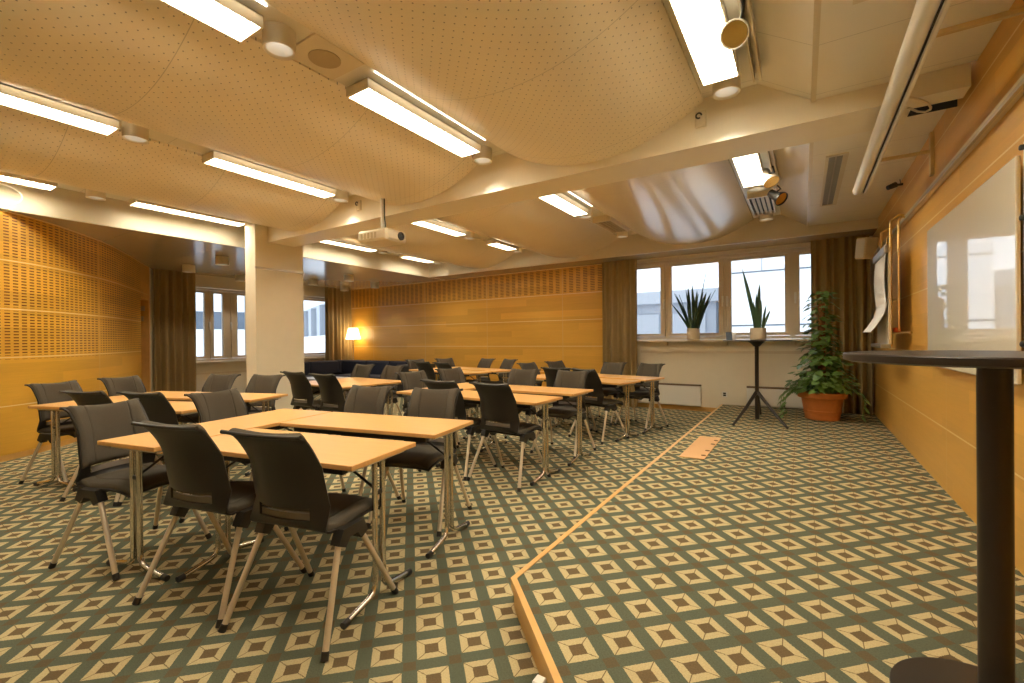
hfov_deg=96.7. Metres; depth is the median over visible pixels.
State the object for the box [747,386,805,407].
radiator
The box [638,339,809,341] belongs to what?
window sill
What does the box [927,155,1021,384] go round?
whiteboard
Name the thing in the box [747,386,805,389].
grille
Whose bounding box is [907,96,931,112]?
cable
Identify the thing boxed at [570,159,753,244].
ceiling
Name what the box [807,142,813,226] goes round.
trim
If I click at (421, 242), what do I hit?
ceiling
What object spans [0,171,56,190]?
ceiling light
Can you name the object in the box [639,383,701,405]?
radiator
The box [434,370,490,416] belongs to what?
folding table
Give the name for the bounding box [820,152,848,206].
ceiling vent
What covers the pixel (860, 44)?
ceiling
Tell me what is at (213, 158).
ceiling light
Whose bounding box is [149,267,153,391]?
wall
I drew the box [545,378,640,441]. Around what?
folding table
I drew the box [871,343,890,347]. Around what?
tray
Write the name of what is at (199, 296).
building
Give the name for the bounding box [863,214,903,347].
flipchart
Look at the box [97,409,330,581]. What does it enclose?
folding table
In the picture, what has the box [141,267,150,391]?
door
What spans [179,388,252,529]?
chair
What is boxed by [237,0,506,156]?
ceiling
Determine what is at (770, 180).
spotlight
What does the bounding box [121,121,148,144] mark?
recessed light
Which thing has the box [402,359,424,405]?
chair
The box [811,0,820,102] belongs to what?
trim
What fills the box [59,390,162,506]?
chair
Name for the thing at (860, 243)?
grille
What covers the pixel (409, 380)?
chair
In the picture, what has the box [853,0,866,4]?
ceiling vent
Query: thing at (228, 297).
window
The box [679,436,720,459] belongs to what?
floor hatch
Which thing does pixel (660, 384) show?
grille
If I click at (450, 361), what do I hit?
chair
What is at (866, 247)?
wall speaker
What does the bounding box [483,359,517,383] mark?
chair
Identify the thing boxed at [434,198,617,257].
ceiling
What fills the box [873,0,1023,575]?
wall
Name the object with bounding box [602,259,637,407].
curtain
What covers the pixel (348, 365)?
cushion
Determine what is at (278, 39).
recessed light
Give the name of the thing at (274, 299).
column
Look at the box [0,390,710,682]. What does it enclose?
floor
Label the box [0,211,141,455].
wall
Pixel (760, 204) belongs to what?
ceiling vent
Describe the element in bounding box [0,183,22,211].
projector
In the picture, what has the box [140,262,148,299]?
wall
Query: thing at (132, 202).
ceiling light
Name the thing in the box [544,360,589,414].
chair
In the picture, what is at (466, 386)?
folding table
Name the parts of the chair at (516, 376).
leg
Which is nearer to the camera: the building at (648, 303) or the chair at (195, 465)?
the chair at (195, 465)
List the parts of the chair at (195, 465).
leg, leg, leg, leg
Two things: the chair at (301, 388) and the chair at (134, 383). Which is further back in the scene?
the chair at (301, 388)
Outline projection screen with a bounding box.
[853,0,1023,194]
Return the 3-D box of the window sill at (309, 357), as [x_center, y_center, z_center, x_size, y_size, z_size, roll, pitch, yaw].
[-6.013,0.454,11.298,0.150,0.030,3.850,0,0,33]
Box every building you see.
[196,292,245,358]
[304,300,324,354]
[637,288,718,339]
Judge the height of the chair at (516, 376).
0.932 m
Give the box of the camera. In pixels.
[886,180,902,189]
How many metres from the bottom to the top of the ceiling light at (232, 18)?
0.104 m
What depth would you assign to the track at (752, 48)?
2.73 m
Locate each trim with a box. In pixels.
[196,370,246,374]
[511,404,722,682]
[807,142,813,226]
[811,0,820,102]
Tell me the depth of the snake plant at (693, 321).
7.98 m
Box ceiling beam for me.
[268,62,970,246]
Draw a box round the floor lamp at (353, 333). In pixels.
[346,328,360,359]
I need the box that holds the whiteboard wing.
[1018,142,1023,346]
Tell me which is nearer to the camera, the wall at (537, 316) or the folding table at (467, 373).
the folding table at (467, 373)
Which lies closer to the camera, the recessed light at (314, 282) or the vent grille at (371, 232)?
the vent grille at (371, 232)
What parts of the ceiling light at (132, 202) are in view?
tube panel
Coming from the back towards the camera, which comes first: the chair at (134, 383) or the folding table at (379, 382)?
the folding table at (379, 382)
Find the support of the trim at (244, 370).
attached to the wall at (202, 281)
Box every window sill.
[196,357,324,363]
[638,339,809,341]
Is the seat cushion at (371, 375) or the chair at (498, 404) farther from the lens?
the seat cushion at (371, 375)
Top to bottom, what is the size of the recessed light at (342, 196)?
0.118 m
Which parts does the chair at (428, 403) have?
leg, leg, leg, leg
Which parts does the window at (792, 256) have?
sash, sash, sash, sash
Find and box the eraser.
[892,327,900,331]
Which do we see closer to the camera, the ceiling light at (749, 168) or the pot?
the ceiling light at (749, 168)
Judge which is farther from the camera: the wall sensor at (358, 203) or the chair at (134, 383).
the wall sensor at (358, 203)
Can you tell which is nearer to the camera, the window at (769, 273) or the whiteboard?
the whiteboard
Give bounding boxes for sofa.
[304,360,435,396]
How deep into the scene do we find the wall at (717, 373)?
7.87 m
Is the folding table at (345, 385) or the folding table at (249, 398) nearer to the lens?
the folding table at (249, 398)
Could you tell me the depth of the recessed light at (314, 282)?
10.89 m
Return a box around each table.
[28,391,188,487]
[73,400,230,491]
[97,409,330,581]
[162,392,287,475]
[175,428,415,629]
[280,412,472,558]
[307,376,349,380]
[307,380,375,409]
[338,377,401,414]
[396,382,494,442]
[409,366,469,371]
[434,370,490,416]
[435,390,562,485]
[461,367,510,382]
[480,385,592,465]
[524,374,587,424]
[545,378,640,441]
[582,374,664,433]
[723,340,791,428]
[843,350,1023,682]
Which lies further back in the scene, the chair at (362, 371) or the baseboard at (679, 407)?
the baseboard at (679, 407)
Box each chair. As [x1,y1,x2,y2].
[18,380,123,485]
[48,398,211,580]
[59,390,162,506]
[97,375,146,396]
[116,391,179,508]
[131,420,306,627]
[161,374,240,461]
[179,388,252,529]
[218,428,398,661]
[245,374,285,467]
[280,371,337,430]
[308,373,344,411]
[339,385,400,499]
[345,364,375,397]
[366,387,471,536]
[380,365,405,415]
[395,370,458,447]
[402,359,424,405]
[412,361,435,379]
[418,379,496,480]
[432,362,475,412]
[434,358,454,379]
[435,367,490,444]
[466,358,494,382]
[466,381,550,491]
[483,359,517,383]
[483,368,541,451]
[517,362,563,419]
[530,370,595,458]
[539,367,591,435]
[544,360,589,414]
[568,368,628,444]
[586,362,630,425]
[614,363,668,430]
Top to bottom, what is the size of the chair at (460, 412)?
0.932 m
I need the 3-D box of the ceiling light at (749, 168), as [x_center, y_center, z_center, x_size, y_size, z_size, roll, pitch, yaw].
[2.451,-1.848,4.717,0.230,0.104,1.324,0,0,33]
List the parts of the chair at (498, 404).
leg, leg, leg, leg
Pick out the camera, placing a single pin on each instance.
(895, 184)
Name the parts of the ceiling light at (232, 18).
tube panel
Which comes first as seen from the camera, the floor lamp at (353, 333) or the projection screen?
the projection screen
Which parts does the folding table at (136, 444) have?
under rail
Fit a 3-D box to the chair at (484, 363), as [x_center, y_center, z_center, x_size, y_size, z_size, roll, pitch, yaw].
[-0.690,0.811,9.205,0.591,0.932,0.606,-1,0,-42]
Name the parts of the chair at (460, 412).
leg, leg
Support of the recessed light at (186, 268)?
in the ceiling at (59, 203)
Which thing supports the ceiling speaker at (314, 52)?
attached to the ceiling at (269, 13)
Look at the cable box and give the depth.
1.61 m
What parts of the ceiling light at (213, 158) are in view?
tube panel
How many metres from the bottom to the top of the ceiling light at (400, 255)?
0.104 m
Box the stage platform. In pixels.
[517,404,1023,682]
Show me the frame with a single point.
(901, 217)
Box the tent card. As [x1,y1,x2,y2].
[726,332,735,339]
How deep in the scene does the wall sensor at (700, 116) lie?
3.52 m
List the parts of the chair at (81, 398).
leg, leg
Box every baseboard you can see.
[0,437,76,461]
[638,403,715,411]
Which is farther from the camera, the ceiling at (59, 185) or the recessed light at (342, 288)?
the recessed light at (342, 288)
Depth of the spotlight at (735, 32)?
2.44 m
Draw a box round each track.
[737,0,761,82]
[767,150,778,189]
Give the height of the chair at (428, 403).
0.932 m
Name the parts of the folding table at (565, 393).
under rail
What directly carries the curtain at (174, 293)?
hanging from the ceiling at (59, 203)
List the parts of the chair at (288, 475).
leg, leg, leg, leg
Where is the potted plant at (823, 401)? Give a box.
[777,291,870,421]
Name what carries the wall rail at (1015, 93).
attached to the wall at (931, 411)
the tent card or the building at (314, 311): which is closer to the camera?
the tent card
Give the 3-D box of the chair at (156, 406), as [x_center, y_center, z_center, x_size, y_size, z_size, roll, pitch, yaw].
[-2.809,0.852,3.792,0.606,0.932,0.591,0,0,16]
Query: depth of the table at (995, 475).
1.35 m
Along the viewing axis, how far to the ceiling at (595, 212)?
6.44 m
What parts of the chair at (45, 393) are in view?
leg, leg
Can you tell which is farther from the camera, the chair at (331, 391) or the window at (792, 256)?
the window at (792, 256)
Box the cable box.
[532,675,546,682]
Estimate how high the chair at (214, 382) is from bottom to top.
0.932 m
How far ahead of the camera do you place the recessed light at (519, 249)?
8.99 m
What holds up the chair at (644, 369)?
on the floor
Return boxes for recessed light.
[85,189,105,200]
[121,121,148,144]
[182,264,194,272]
[215,256,228,265]
[235,274,244,281]
[262,21,295,60]
[308,279,317,285]
[332,189,347,202]
[340,285,348,290]
[344,274,353,281]
[370,282,378,287]
[378,249,386,253]
[464,231,473,239]
[473,145,491,164]
[513,246,521,252]
[579,208,591,218]
[617,232,627,237]
[712,71,740,99]
[748,185,764,192]
[759,214,772,220]
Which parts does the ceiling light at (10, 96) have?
tube panel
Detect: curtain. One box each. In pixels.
[153,269,195,391]
[325,287,352,360]
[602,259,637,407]
[811,234,872,414]
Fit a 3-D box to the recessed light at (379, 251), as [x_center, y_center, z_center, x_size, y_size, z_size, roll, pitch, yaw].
[-2.563,-1.809,9.005,0.184,0.118,0.184,0,0,33]
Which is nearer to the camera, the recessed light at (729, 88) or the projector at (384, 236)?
the recessed light at (729, 88)
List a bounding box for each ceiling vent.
[593,215,628,233]
[747,189,775,216]
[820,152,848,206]
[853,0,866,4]
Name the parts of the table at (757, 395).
leg, post, post, leg, leg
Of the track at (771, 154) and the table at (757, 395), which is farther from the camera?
the table at (757, 395)
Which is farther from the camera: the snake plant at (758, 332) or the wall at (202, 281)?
the wall at (202, 281)
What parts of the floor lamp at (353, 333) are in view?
lamp shade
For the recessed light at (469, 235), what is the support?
in the ceiling at (476, 235)
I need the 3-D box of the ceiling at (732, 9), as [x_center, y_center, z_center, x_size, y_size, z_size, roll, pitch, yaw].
[-0.078,-1.877,0.743,0.370,0.030,6.400,0,0,33]
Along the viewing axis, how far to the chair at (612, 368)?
7.26 m
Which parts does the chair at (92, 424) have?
leg, leg, leg, leg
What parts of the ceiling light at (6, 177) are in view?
tube panel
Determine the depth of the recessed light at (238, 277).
10.06 m
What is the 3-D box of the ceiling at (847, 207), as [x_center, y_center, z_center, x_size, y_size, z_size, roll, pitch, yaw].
[3.542,-1.818,4.988,1.155,0.250,3.810,0,0,33]
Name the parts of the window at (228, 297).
sash, sash, sash, sash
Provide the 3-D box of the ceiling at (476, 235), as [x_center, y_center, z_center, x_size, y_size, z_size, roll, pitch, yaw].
[-0.775,-1.897,7.747,0.350,0.030,3.810,0,0,33]
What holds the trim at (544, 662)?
attached to the stage platform
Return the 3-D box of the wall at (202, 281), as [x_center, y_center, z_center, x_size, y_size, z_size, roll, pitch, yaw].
[-6.196,-0.104,11.333,0.250,2.840,4.820,0,0,33]
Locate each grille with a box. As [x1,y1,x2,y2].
[308,49,340,68]
[361,232,375,239]
[659,383,700,386]
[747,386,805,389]
[855,239,864,257]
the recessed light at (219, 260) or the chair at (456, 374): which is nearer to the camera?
the chair at (456, 374)
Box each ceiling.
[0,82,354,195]
[0,105,339,230]
[0,181,877,289]
[57,183,130,201]
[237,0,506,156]
[263,0,703,165]
[331,224,513,268]
[377,251,398,255]
[432,219,524,248]
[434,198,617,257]
[563,191,636,234]
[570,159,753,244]
[663,0,756,97]
[729,152,780,217]
[751,0,1014,99]
[774,109,945,225]
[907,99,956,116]
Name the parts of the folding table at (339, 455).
under rail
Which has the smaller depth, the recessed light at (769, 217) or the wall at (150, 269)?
the recessed light at (769, 217)
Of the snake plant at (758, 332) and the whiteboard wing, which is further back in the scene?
the snake plant at (758, 332)
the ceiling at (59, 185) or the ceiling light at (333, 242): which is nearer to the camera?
the ceiling at (59, 185)
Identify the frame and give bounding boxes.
[886,216,911,333]
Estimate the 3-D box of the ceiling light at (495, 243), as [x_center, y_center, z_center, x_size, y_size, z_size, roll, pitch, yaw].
[-0.162,-1.837,8.584,0.289,0.104,0.704,0,0,33]
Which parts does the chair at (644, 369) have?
leg, leg, leg, leg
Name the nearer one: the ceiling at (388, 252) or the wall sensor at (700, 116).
the wall sensor at (700, 116)
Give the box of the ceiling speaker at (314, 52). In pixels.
[294,33,363,79]
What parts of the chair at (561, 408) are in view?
leg, leg, leg, leg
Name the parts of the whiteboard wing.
knob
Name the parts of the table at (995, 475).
plate, post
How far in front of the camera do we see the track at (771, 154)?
4.56 m
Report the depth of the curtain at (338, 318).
12.79 m
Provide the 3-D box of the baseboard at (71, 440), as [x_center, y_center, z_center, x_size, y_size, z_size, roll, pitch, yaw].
[-6.397,1.308,4.954,1.476,0.070,6.801,-1,0,4]
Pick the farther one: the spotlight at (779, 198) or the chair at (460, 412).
the spotlight at (779, 198)
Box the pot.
[797,390,847,420]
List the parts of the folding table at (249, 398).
under rail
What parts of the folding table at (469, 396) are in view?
under rail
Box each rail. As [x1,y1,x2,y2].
[255,266,303,273]
[874,73,1023,254]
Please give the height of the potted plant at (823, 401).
1.852 m
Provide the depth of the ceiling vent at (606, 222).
7.07 m
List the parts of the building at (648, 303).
window panel, window panel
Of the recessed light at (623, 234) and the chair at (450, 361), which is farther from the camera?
the chair at (450, 361)
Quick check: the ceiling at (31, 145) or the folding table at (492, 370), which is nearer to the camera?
the ceiling at (31, 145)
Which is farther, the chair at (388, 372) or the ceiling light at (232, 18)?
the chair at (388, 372)
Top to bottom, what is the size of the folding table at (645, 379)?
0.741 m
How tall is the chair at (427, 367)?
0.932 m
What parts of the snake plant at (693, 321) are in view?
pot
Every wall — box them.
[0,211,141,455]
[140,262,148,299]
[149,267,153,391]
[153,274,324,392]
[351,264,602,397]
[637,236,873,413]
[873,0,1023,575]
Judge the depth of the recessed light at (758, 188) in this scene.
5.39 m
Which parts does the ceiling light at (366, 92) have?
tube panel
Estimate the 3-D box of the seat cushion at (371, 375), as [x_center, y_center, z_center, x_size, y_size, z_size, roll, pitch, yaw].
[-3.645,0.961,11.505,0.850,0.220,0.600,0,0,33]
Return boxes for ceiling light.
[0,83,118,135]
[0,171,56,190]
[128,198,245,225]
[160,0,266,42]
[202,150,336,197]
[321,240,377,251]
[346,71,484,157]
[399,254,434,262]
[411,219,465,235]
[486,239,516,250]
[539,192,590,215]
[668,0,738,85]
[732,153,762,187]
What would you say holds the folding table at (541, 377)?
on the floor
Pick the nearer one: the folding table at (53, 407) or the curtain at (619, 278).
the folding table at (53, 407)
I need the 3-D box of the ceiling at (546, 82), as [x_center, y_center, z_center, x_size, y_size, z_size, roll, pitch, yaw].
[-0.991,-1.716,1.329,1.800,0.300,6.400,0,0,33]
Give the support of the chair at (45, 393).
on the floor
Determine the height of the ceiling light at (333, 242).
0.104 m
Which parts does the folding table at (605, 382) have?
under rail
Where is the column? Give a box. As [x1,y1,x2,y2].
[245,222,303,409]
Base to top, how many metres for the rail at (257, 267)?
0.030 m
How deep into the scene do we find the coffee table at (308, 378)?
9.69 m
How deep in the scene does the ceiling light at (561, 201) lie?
5.97 m
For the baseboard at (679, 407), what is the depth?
8.27 m
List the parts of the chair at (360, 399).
leg, leg, leg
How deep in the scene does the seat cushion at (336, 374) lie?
11.81 m
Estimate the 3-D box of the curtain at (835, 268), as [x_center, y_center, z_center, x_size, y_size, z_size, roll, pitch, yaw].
[4.936,-0.246,6.849,0.747,2.635,0.140,0,0,33]
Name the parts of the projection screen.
arm, wall plate, arm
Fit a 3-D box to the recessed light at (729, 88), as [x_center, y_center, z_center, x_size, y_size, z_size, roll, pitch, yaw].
[1.527,-1.826,3.243,0.184,0.118,0.184,0,0,33]
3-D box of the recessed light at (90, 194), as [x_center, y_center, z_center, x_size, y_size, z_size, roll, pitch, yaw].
[-4.981,-1.772,5.447,0.184,0.118,0.184,0,0,33]
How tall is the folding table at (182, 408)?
0.741 m
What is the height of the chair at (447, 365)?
0.932 m
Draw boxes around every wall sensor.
[355,200,361,210]
[695,110,705,128]
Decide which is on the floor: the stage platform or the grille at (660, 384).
the stage platform
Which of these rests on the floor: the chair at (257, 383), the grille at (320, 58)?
the chair at (257, 383)
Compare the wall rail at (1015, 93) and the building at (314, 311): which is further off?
the building at (314, 311)
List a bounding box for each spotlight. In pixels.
[720,0,749,49]
[761,166,780,188]
[767,185,787,205]
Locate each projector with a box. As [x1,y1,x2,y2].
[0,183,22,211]
[358,198,405,247]
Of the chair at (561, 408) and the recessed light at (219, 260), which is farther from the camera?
the recessed light at (219, 260)
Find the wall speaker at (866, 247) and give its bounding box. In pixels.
[855,237,877,258]
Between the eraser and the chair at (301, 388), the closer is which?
the eraser
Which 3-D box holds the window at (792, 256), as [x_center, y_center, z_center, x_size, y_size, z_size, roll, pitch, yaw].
[3.708,-0.768,7.886,3.548,1.455,0.125,0,0,33]
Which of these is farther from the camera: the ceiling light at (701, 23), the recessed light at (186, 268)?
the recessed light at (186, 268)
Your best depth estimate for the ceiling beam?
3.69 m
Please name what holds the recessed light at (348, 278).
in the ceiling at (59, 203)
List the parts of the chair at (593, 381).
leg, leg, leg, leg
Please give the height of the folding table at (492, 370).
0.741 m
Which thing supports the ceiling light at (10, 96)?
attached to the ceiling at (154, 135)
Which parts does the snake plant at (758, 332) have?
pot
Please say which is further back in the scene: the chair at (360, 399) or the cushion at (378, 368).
the cushion at (378, 368)
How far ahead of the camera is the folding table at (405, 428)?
2.97 m
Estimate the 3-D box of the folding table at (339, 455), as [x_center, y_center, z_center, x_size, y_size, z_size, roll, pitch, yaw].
[-1.194,0.930,2.498,1.240,0.741,0.525,0,0,22]
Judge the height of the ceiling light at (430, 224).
0.104 m
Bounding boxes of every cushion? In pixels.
[304,362,309,374]
[309,360,337,373]
[331,373,350,376]
[343,360,370,372]
[348,374,379,377]
[367,360,390,374]
[390,361,406,365]
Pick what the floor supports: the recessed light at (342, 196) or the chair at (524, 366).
the chair at (524, 366)
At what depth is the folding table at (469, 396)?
4.26 m
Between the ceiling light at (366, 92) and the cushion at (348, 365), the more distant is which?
the cushion at (348, 365)
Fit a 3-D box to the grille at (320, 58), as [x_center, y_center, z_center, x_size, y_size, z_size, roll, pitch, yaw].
[-1.223,-1.844,2.971,0.200,0.006,0.200,0,0,33]
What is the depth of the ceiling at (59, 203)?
7.27 m
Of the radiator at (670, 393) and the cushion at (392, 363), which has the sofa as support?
the cushion at (392, 363)
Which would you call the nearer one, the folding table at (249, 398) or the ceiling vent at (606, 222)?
the folding table at (249, 398)
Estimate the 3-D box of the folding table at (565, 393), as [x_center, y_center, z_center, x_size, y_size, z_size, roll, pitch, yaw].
[0.249,0.906,5.173,1.240,0.741,0.525,0,0,34]
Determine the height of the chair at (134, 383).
0.932 m
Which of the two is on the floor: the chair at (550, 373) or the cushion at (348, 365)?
the chair at (550, 373)
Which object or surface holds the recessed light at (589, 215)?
in the ceiling at (595, 212)
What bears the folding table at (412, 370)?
on the floor
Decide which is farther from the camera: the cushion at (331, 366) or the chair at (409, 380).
the cushion at (331, 366)
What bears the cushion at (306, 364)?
on the sofa
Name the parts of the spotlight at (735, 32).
arm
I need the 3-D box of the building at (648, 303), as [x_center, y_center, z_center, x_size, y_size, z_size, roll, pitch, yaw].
[5.374,2.253,18.308,6.300,7.850,8.400,0,0,33]
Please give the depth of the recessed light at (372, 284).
11.61 m
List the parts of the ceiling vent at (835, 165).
blade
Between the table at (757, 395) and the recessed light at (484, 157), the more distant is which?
the table at (757, 395)
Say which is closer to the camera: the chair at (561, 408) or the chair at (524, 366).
the chair at (561, 408)
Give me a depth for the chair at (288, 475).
1.98 m
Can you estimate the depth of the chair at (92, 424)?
2.77 m
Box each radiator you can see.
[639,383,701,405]
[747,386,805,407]
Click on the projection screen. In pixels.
(927, 18)
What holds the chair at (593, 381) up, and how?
on the floor
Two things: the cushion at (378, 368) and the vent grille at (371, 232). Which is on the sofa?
the cushion at (378, 368)
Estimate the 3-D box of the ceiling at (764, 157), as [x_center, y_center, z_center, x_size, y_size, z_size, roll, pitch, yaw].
[2.898,-1.924,5.398,0.370,0.030,3.810,0,0,33]
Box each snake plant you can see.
[672,271,714,339]
[742,269,769,339]
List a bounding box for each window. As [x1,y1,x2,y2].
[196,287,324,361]
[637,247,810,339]
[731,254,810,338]

